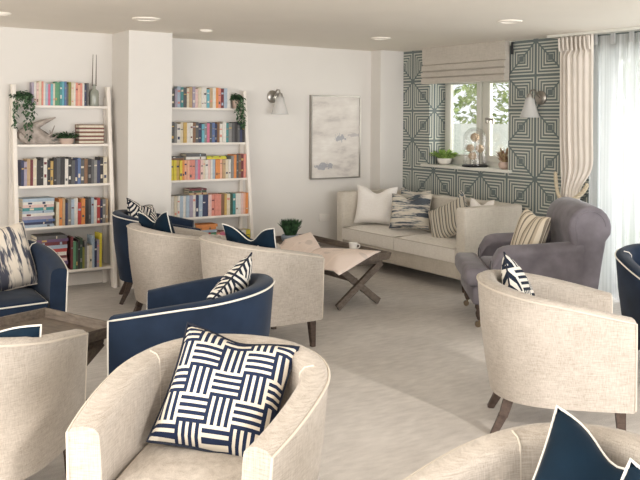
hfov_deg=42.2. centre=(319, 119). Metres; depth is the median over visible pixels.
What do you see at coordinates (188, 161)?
book
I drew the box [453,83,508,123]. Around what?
tree
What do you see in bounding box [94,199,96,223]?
book
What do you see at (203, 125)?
book
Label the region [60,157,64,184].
book
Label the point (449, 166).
windowsill
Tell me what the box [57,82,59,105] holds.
book
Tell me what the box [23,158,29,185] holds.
book
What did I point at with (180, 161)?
book
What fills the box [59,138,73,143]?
pot
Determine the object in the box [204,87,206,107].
book
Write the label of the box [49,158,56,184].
book
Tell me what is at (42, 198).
book
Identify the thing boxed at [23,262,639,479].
floor
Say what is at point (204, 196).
book
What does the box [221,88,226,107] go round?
book
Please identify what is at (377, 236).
seat cushion
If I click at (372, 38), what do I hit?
recessed light
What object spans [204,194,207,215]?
book
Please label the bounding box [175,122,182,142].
book
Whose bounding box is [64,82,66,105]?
book
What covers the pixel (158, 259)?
tub chair
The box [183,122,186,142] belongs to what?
book
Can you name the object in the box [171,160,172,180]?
book
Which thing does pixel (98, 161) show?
book
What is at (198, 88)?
book
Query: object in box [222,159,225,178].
book
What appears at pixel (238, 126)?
book
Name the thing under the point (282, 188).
wall
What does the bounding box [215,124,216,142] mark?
book
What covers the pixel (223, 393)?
cushion
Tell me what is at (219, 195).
book
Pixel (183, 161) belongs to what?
book
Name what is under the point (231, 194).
book
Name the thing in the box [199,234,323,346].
tub chair
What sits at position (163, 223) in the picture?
cushion
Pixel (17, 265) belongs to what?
cushion
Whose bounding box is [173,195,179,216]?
book
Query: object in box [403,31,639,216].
wall
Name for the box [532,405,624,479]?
cushion
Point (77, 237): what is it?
book
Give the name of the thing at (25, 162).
book
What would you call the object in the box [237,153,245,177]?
book
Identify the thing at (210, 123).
book
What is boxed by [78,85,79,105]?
book
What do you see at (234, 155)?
book
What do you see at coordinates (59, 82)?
book
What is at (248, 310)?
tub chair
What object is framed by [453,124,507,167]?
wall
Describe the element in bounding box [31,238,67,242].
book
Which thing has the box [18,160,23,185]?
book
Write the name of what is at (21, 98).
trailing plant
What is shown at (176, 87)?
book
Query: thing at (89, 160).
book
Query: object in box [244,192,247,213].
book
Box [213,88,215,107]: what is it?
book
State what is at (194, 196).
book
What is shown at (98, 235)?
book
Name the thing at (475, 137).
glass cloche
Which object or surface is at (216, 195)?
book
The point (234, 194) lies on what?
book
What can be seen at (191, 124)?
book
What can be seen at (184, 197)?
book
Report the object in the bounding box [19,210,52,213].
book
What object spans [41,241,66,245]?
book
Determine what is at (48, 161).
book
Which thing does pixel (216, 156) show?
book
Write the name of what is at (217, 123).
book
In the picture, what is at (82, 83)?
book
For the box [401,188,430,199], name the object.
cushion
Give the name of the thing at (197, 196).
book
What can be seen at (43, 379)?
tub chair
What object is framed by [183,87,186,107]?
book
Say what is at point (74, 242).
book
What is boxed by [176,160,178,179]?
book
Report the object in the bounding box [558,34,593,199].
curtain
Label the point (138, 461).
seat cushion
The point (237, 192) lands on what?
book
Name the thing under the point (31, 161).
book
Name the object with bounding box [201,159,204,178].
book
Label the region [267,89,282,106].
wall lamp
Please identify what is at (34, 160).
book
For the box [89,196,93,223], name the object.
book
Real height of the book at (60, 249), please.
0.030 m
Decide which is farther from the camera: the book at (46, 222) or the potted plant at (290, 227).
the potted plant at (290, 227)
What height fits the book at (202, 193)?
0.021 m
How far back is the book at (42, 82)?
7.58 m
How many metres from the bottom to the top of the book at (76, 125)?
0.036 m
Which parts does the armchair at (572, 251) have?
leg, rail, leg, arm, arm, backrest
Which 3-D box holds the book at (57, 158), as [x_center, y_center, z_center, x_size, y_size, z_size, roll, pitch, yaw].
[-2.427,0.475,7.635,0.035,0.248,0.140,0,0,-34]
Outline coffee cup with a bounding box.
[349,242,359,248]
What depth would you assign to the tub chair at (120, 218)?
7.05 m
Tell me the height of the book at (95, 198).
0.235 m
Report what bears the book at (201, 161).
on the bookcase at (247, 179)
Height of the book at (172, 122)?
0.209 m
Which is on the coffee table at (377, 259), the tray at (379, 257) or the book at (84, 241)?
the tray at (379, 257)
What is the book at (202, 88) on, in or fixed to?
on the bookcase at (247, 179)
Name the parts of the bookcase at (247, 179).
shelf, shelf, shelf, shelf, post, post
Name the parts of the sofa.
arm, backrest, arm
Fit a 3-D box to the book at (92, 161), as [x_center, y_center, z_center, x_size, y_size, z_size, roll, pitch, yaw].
[-2.164,0.488,7.811,0.024,0.225,0.142,0,0,-34]
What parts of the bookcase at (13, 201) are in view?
post, post, shelf, shelf, shelf, shelf, shelf, post, post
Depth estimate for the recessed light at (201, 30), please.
7.58 m
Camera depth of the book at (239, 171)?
8.62 m
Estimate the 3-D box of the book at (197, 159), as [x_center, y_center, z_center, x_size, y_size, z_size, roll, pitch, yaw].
[-1.262,0.508,8.428,0.029,0.199,0.142,0,0,-34]
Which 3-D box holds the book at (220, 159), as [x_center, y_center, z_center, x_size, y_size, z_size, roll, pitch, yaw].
[-1.053,0.510,8.566,0.026,0.200,0.143,0,0,-34]
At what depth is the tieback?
7.61 m
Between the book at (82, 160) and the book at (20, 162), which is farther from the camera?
the book at (82, 160)
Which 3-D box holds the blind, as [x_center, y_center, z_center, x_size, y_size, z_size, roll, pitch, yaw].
[1.567,-0.598,8.915,0.114,0.402,1.337,0,0,-34]
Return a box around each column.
[110,30,172,272]
[370,50,403,189]
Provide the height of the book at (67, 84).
0.200 m
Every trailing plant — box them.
[9,90,36,140]
[229,93,246,129]
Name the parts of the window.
handle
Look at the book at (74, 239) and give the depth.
7.59 m
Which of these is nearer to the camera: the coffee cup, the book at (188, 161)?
the coffee cup
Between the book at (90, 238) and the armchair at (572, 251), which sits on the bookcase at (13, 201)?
the book at (90, 238)
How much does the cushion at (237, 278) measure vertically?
0.511 m
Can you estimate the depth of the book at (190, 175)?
8.31 m
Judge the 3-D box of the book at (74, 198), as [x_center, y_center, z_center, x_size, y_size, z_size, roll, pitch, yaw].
[-2.284,0.848,7.686,0.032,0.244,0.145,0,0,-34]
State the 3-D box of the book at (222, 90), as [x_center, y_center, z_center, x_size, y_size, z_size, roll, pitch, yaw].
[-1.036,-0.215,8.645,0.033,0.201,0.081,0,0,-34]
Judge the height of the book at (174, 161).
0.199 m
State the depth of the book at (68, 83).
7.72 m
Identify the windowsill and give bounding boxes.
[420,164,511,172]
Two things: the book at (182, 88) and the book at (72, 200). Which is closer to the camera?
the book at (72, 200)
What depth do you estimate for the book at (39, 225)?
7.43 m
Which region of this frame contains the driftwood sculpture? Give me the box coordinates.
[17,117,59,143]
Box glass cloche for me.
[462,133,487,167]
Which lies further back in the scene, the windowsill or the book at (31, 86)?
the windowsill
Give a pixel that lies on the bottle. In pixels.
(94, 93)
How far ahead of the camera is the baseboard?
7.90 m
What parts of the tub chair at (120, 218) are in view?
leg, leg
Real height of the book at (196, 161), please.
0.199 m
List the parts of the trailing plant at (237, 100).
pot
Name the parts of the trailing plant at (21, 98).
pot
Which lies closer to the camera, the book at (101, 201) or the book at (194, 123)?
the book at (101, 201)
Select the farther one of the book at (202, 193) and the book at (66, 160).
the book at (202, 193)
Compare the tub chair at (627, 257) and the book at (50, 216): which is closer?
the tub chair at (627, 257)
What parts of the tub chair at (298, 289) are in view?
leg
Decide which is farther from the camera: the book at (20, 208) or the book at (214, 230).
the book at (214, 230)
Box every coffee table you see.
[0,307,106,400]
[275,234,391,309]
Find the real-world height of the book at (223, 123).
0.214 m
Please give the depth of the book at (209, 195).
8.38 m
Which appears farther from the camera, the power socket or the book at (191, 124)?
the power socket
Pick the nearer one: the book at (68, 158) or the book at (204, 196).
the book at (68, 158)
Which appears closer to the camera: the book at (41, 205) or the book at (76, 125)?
the book at (41, 205)
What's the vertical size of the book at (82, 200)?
0.238 m
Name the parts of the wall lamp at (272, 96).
wall plate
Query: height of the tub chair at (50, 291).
0.781 m
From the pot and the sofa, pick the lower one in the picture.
the sofa
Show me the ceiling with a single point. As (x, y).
(411, 25)
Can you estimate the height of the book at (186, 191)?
0.021 m
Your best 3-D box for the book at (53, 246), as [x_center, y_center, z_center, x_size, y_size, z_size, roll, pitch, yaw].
[-2.461,1.151,7.533,0.270,0.031,0.200,0,0,-34]
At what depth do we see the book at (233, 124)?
8.63 m
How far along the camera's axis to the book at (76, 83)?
7.76 m
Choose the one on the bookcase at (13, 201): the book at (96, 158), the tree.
the book at (96, 158)
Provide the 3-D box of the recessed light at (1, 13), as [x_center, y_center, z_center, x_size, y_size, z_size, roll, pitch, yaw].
[-2.490,-0.823,6.492,0.140,0.016,0.140,0,0,-34]
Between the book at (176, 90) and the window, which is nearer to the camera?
the book at (176, 90)
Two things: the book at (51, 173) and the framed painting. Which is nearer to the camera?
the book at (51, 173)
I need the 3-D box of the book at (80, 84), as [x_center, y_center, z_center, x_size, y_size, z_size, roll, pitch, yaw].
[-2.265,-0.231,7.820,0.020,0.212,0.080,0,0,-34]
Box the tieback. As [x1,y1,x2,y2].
[554,171,588,198]
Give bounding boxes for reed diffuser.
[89,55,98,105]
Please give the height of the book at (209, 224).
0.028 m
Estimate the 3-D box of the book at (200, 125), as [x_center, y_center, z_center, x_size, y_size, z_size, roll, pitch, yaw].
[-1.254,0.141,8.475,0.035,0.194,0.124,0,0,-34]
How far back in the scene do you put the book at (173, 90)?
8.31 m
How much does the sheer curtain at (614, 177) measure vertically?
2.355 m
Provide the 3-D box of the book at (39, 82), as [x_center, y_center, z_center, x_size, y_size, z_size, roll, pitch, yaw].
[-2.577,-0.238,7.601,0.024,0.220,0.080,0,0,-34]
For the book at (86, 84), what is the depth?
7.81 m
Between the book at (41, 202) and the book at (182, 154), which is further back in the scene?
the book at (182, 154)
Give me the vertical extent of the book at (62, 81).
0.224 m
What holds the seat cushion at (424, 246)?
on the sofa
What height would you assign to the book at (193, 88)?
0.214 m
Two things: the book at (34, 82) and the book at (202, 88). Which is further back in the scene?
the book at (202, 88)
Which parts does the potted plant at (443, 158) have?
pot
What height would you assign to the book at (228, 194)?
0.216 m
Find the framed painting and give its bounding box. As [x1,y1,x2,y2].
[309,95,360,179]
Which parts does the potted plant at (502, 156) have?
pot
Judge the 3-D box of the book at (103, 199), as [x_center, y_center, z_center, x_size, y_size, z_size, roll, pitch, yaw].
[-2.063,0.859,7.830,0.029,0.225,0.146,0,0,-34]
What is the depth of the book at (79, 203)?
7.64 m
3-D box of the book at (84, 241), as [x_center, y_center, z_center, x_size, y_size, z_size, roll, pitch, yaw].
[-2.193,1.247,7.685,0.020,0.247,0.146,0,0,-34]
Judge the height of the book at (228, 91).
0.192 m
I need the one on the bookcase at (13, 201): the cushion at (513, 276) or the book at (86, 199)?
the book at (86, 199)
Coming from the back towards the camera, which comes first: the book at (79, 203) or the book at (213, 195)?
the book at (213, 195)
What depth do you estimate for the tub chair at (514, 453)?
2.19 m
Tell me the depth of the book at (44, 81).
7.60 m
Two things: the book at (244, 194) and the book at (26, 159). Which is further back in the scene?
the book at (244, 194)
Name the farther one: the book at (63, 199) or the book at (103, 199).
the book at (103, 199)
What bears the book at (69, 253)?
on the bookcase at (13, 201)
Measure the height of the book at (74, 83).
0.214 m
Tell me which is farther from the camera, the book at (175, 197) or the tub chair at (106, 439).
the book at (175, 197)
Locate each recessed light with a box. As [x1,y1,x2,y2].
[0,12,11,15]
[132,17,160,21]
[199,29,212,31]
[371,37,390,39]
[497,19,521,23]
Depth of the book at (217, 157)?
8.49 m
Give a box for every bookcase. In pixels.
[8,84,116,287]
[171,91,253,238]
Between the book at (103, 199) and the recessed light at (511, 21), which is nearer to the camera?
the recessed light at (511, 21)
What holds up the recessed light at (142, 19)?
in the ceiling
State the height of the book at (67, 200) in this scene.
0.235 m
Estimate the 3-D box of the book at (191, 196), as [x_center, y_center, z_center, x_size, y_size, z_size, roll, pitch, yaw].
[-1.325,0.869,8.328,0.038,0.217,0.150,0,0,-34]
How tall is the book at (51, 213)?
0.026 m
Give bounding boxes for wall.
[0,27,370,273]
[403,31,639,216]
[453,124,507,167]
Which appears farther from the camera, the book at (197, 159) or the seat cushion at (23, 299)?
the book at (197, 159)
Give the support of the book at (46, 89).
on the bookcase at (13, 201)
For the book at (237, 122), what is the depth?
8.68 m
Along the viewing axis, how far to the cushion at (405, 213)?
8.63 m
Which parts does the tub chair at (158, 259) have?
leg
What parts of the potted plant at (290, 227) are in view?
pot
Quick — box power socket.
[319,213,329,220]
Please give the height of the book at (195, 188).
0.019 m
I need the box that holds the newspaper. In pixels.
[280,232,380,274]
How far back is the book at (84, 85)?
7.81 m
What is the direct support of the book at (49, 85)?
on the bookcase at (13, 201)
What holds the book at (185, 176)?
on the bookcase at (247, 179)
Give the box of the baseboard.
[68,270,133,288]
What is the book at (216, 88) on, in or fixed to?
on the bookcase at (247, 179)
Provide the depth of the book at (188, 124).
8.35 m
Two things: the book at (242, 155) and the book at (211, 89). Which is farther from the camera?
the book at (242, 155)
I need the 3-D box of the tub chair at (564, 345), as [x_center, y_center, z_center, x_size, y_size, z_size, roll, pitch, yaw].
[1.199,1.217,4.345,0.754,0.781,0.770,0,0,10]
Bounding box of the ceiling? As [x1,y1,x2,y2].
[0,0,639,51]
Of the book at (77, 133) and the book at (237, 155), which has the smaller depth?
the book at (77, 133)
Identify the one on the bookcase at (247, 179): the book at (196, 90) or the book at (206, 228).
the book at (196, 90)
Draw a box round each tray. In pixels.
[0,307,106,342]
[275,234,391,262]
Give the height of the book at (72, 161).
0.221 m
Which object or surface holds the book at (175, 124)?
on the bookcase at (247, 179)
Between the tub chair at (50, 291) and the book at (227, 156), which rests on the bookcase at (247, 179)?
the book at (227, 156)
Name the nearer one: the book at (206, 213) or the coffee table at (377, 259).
the coffee table at (377, 259)
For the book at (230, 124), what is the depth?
8.61 m
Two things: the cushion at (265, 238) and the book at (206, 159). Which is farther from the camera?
the book at (206, 159)
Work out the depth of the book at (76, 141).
7.79 m
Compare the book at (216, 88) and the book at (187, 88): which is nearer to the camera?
the book at (187, 88)
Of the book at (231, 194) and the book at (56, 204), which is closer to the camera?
the book at (56, 204)
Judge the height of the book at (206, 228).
0.025 m
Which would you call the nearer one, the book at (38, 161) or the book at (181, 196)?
the book at (38, 161)
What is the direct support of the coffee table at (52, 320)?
on the floor
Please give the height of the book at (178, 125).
0.188 m
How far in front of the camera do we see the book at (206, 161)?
8.40 m
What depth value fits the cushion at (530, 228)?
6.66 m
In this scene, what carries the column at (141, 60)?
attached to the wall at (282, 188)
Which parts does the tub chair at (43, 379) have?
leg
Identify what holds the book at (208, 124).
on the bookcase at (247, 179)
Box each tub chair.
[0,240,68,316]
[0,329,88,479]
[65,334,330,479]
[107,273,274,376]
[111,209,200,304]
[126,223,207,311]
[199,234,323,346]
[403,422,639,479]
[476,269,637,433]
[615,243,639,349]
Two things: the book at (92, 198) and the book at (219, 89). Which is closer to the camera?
the book at (92, 198)
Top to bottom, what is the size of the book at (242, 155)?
0.244 m
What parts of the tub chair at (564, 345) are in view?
leg, leg, leg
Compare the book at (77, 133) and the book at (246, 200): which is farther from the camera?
the book at (246, 200)
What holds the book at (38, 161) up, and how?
on the bookcase at (13, 201)
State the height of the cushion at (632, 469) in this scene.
0.476 m
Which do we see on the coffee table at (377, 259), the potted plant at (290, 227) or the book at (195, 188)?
the potted plant at (290, 227)
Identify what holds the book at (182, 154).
on the book at (203, 157)
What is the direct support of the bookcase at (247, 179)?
on the floor
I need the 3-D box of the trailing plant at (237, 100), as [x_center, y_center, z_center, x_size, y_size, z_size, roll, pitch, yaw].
[-0.868,-0.081,8.691,0.194,0.390,0.184,0,0,-34]
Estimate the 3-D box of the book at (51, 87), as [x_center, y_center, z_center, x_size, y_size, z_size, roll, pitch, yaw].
[-2.489,-0.226,7.660,0.022,0.198,0.083,0,0,-34]
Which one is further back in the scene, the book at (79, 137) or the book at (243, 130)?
the book at (243, 130)
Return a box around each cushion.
[0,222,37,290]
[0,287,47,316]
[0,324,41,336]
[117,443,242,479]
[126,198,156,220]
[137,211,174,232]
[146,322,299,456]
[206,252,251,299]
[222,223,276,247]
[342,224,431,249]
[354,185,397,223]
[389,193,431,229]
[394,233,455,262]
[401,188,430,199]
[428,195,465,237]
[455,252,491,285]
[456,190,469,206]
[470,197,494,206]
[501,252,534,295]
[510,207,550,244]
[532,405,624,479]
[620,458,639,479]
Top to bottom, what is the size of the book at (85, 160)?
0.231 m
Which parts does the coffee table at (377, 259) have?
crossed leg, crossed leg, cross rail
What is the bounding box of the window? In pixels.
[445,80,508,166]
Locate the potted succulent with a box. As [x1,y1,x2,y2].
[52,131,80,143]
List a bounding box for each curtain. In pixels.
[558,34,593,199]
[589,31,639,299]
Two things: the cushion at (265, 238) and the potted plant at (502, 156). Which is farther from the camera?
the potted plant at (502, 156)
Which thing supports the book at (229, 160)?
on the bookcase at (247, 179)
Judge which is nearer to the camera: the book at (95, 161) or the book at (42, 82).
the book at (42, 82)
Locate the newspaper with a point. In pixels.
(338, 260)
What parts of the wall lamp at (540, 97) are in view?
bulb, wall plate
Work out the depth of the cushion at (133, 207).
7.28 m
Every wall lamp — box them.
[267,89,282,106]
[526,89,546,108]
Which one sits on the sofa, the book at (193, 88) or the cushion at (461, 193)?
the cushion at (461, 193)
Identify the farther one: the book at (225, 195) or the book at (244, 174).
the book at (244, 174)
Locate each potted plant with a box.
[278,218,301,240]
[429,149,459,164]
[493,147,507,168]
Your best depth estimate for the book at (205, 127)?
8.45 m
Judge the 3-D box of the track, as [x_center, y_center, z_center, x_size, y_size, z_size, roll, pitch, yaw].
[3.128,-0.773,6.524,0.140,0.024,3.300,0,0,-34]
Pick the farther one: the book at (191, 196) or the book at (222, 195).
the book at (222, 195)
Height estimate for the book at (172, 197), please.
0.217 m
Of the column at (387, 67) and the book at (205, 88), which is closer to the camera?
the book at (205, 88)
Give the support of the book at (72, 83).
on the bookcase at (13, 201)
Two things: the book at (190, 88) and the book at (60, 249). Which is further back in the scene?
the book at (190, 88)
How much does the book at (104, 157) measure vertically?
0.247 m
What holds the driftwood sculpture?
on the bookcase at (13, 201)
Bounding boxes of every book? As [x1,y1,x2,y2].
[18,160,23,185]
[18,196,53,201]
[19,201,53,204]
[19,204,53,207]
[19,207,53,210]
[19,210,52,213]
[19,212,53,216]
[19,215,52,219]
[19,218,54,222]
[19,221,52,224]
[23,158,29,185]
[24,161,26,185]
[24,223,53,227]
[29,82,33,104]
[29,158,36,185]
[30,160,32,185]
[31,232,66,239]
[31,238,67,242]
[34,82,35,104]
[36,81,41,104]
[36,83,38,104]
[36,157,43,184]
[37,159,40,185]
[41,81,43,104]
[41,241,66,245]
[43,81,45,104]
[43,158,46,184]
[45,84,47,104]
[47,160,50,184]
[48,84,50,104]
[48,244,66,248]
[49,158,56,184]
[50,84,52,104]
[50,161,52,184]
[52,157,60,184]
[53,82,56,105]
[53,83,54,104]
[53,201,58,225]
[53,248,66,251]
[55,198,61,225]
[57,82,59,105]
[58,197,64,225]
[59,82,61,105]
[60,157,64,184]
[62,81,63,105]
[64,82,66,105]
[65,157,70,183]
[65,159,67,184]
[65,198,70,224]
[65,202,67,224]
[66,84,67,105]
[66,235,72,269]
[67,82,70,105]
[68,198,73,224]
[70,197,77,224]
[71,82,73,105]
[71,159,77,183]
[71,160,74,183]
[73,157,80,183]
[73,238,79,268]
[73,240,75,269]
[74,83,75,105]
[75,124,103,127]
[75,128,103,131]
[75,132,103,135]
[75,136,103,139]
[75,140,103,143]
[75,236,82,268]
[76,83,77,105]
[76,241,77,268]
[77,197,84,223]
[78,83,81,105]
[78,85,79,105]
[78,202,80,224]
[81,159,83,183]
[82,83,83,105]
[82,247,84,268]
[83,158,87,183]
[83,240,86,267]
[84,83,88,105]
[84,85,85,105]
[84,196,90,223]
[85,198,88,223]
[86,158,91,183]
[87,234,94,267]
[87,243,91,267]
[87,245,88,267]
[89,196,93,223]
[91,159,93,183]
[94,160,96,182]
[94,197,99,222]
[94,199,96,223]
[94,241,96,266]
[95,157,102,182]
[95,231,101,266]
[95,238,98,266]
[97,160,99,182]
[99,156,106,182]
[100,198,105,222]
[100,200,102,222]
[104,198,107,222]
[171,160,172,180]
[171,195,176,216]
[171,196,173,215]
[172,89,174,106]
[172,122,173,142]
[173,160,176,179]
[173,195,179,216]
[174,86,180,106]
[174,123,176,142]
[175,89,177,106]
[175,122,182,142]
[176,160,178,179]
[177,124,180,142]
[178,195,182,217]
[179,160,181,179]
[181,87,183,107]
[181,153,205,156]
[182,160,184,179]
[182,195,185,217]
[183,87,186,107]
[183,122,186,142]
[183,156,205,159]
[183,194,189,217]
[184,160,186,179]
[184,187,206,190]
[184,190,206,192]
[184,192,206,194]
[186,87,191,107]
[187,88,188,107]
[187,122,192,142]
[187,123,189,142]
[187,160,189,179]
[189,122,195,142]
[189,160,191,179]
[189,195,192,216]
[192,87,194,107]
[192,160,194,179]
[193,195,195,216]
[194,222,217,227]
[195,87,200,107]
[195,89,197,107]
[195,122,198,142]
[195,160,197,179]
[196,195,198,216]
[197,159,199,178]
[198,123,201,142]
[198,159,202,178]
[199,87,203,107]
[199,195,202,216]
[199,227,215,229]
[200,123,206,142]
[201,124,204,142]
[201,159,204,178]
[201,229,216,232]
[202,159,207,178]
[202,195,205,216]
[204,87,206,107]
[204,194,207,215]
[206,155,225,157]
[206,157,226,158]
[206,159,209,178]
[207,88,212,107]
[207,89,209,107]
[207,122,214,142]
[207,123,209,142]
[208,193,214,215]
[208,194,211,215]
[210,123,211,142]
[210,159,212,178]
[210,193,217,215]
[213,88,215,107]
[213,122,219,142]
[213,159,214,178]
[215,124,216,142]
[215,159,217,178]
[215,193,220,215]
[216,88,217,107]
[218,88,220,107]
[218,159,219,178]
[218,193,223,214]
[220,122,225,141]
[220,124,222,141]
[220,159,221,178]
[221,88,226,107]
[221,89,223,107]
[221,193,226,214]
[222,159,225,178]
[223,192,229,214]
[225,155,233,177]
[226,123,228,141]
[226,159,227,177]
[226,192,232,214]
[227,90,230,107]
[227,154,235,177]
[228,123,231,141]
[228,159,230,177]
[229,122,236,141]
[229,192,235,214]
[230,192,237,213]
[232,123,234,141]
[233,192,240,213]
[235,154,238,177]
[237,122,241,141]
[237,125,239,141]
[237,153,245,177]
[237,192,242,213]
[238,154,240,177]
[240,192,245,213]
[241,154,243,177]
[242,123,244,141]
[242,228,249,237]
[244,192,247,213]
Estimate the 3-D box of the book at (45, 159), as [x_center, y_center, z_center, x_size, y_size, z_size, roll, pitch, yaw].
[-2.528,0.475,7.574,0.032,0.245,0.141,0,0,-34]
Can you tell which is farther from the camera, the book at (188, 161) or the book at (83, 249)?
the book at (188, 161)
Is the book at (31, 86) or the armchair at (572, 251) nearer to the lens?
the armchair at (572, 251)
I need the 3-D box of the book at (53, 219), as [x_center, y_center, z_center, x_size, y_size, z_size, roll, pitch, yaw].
[-2.572,0.909,7.510,0.282,0.022,0.191,0,0,-34]
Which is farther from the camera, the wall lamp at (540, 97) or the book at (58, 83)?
the wall lamp at (540, 97)
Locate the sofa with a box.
[337,189,521,292]
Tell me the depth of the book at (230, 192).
8.55 m
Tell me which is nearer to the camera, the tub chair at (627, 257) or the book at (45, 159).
the tub chair at (627, 257)
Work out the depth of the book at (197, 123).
8.40 m
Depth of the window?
9.12 m
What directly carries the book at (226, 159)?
on the bookcase at (247, 179)
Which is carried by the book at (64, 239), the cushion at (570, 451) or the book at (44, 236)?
the book at (44, 236)
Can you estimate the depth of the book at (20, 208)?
7.42 m
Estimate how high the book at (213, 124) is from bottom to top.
0.205 m
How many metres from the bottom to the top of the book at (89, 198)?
0.243 m
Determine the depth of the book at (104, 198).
7.79 m
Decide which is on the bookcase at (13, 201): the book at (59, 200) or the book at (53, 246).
the book at (59, 200)
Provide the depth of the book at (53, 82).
7.65 m
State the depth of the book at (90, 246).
7.65 m
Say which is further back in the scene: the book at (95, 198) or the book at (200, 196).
the book at (200, 196)
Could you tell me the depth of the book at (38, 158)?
7.50 m
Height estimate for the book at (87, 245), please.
0.205 m
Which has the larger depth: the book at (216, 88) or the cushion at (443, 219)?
the book at (216, 88)
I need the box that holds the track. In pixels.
[547,26,639,38]
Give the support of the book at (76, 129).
on the book at (77, 133)
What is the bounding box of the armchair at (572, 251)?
[455,197,610,326]
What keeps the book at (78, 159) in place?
on the bookcase at (13, 201)
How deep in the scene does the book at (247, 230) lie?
8.58 m
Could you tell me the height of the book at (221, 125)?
0.193 m
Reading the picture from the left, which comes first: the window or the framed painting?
the framed painting
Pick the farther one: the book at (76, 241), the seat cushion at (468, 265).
the book at (76, 241)
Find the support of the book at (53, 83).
on the bookcase at (13, 201)
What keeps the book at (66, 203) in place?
on the bookcase at (13, 201)
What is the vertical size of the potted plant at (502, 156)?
0.232 m
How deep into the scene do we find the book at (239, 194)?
8.57 m
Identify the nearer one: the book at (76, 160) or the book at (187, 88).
the book at (76, 160)
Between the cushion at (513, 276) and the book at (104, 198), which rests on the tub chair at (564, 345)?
the cushion at (513, 276)
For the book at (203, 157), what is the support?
on the book at (188, 161)
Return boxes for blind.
[421,41,512,83]
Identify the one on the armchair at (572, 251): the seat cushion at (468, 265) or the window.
the seat cushion at (468, 265)
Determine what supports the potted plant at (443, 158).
on the windowsill
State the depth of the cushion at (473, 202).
8.13 m
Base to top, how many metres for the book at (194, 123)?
0.204 m
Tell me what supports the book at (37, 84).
on the bookcase at (13, 201)
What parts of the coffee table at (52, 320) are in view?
crossed leg, cross rail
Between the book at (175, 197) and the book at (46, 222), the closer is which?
the book at (46, 222)
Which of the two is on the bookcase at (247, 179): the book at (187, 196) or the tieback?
the book at (187, 196)
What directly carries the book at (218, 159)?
on the bookcase at (247, 179)
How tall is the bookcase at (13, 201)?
1.880 m
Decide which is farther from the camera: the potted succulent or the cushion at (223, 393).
the potted succulent
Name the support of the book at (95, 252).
on the bookcase at (13, 201)
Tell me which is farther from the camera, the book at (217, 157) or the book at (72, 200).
the book at (217, 157)
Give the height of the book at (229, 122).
0.209 m
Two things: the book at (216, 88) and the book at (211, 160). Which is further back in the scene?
the book at (216, 88)
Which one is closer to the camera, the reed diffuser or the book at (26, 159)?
the book at (26, 159)
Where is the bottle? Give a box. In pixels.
[89,84,98,105]
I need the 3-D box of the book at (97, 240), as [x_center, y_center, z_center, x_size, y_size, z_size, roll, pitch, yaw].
[-2.099,1.244,7.755,0.021,0.254,0.149,0,0,-34]
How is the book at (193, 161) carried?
on the bookcase at (247, 179)
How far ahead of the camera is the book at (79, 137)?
7.79 m
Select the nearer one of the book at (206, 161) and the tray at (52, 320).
the tray at (52, 320)
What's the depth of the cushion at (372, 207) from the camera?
9.07 m
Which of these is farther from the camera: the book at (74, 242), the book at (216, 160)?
the book at (216, 160)
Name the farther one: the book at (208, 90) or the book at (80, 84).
the book at (208, 90)
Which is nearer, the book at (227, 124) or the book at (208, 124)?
the book at (208, 124)
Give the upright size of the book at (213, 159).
0.200 m
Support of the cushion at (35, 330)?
on the tub chair at (43, 379)

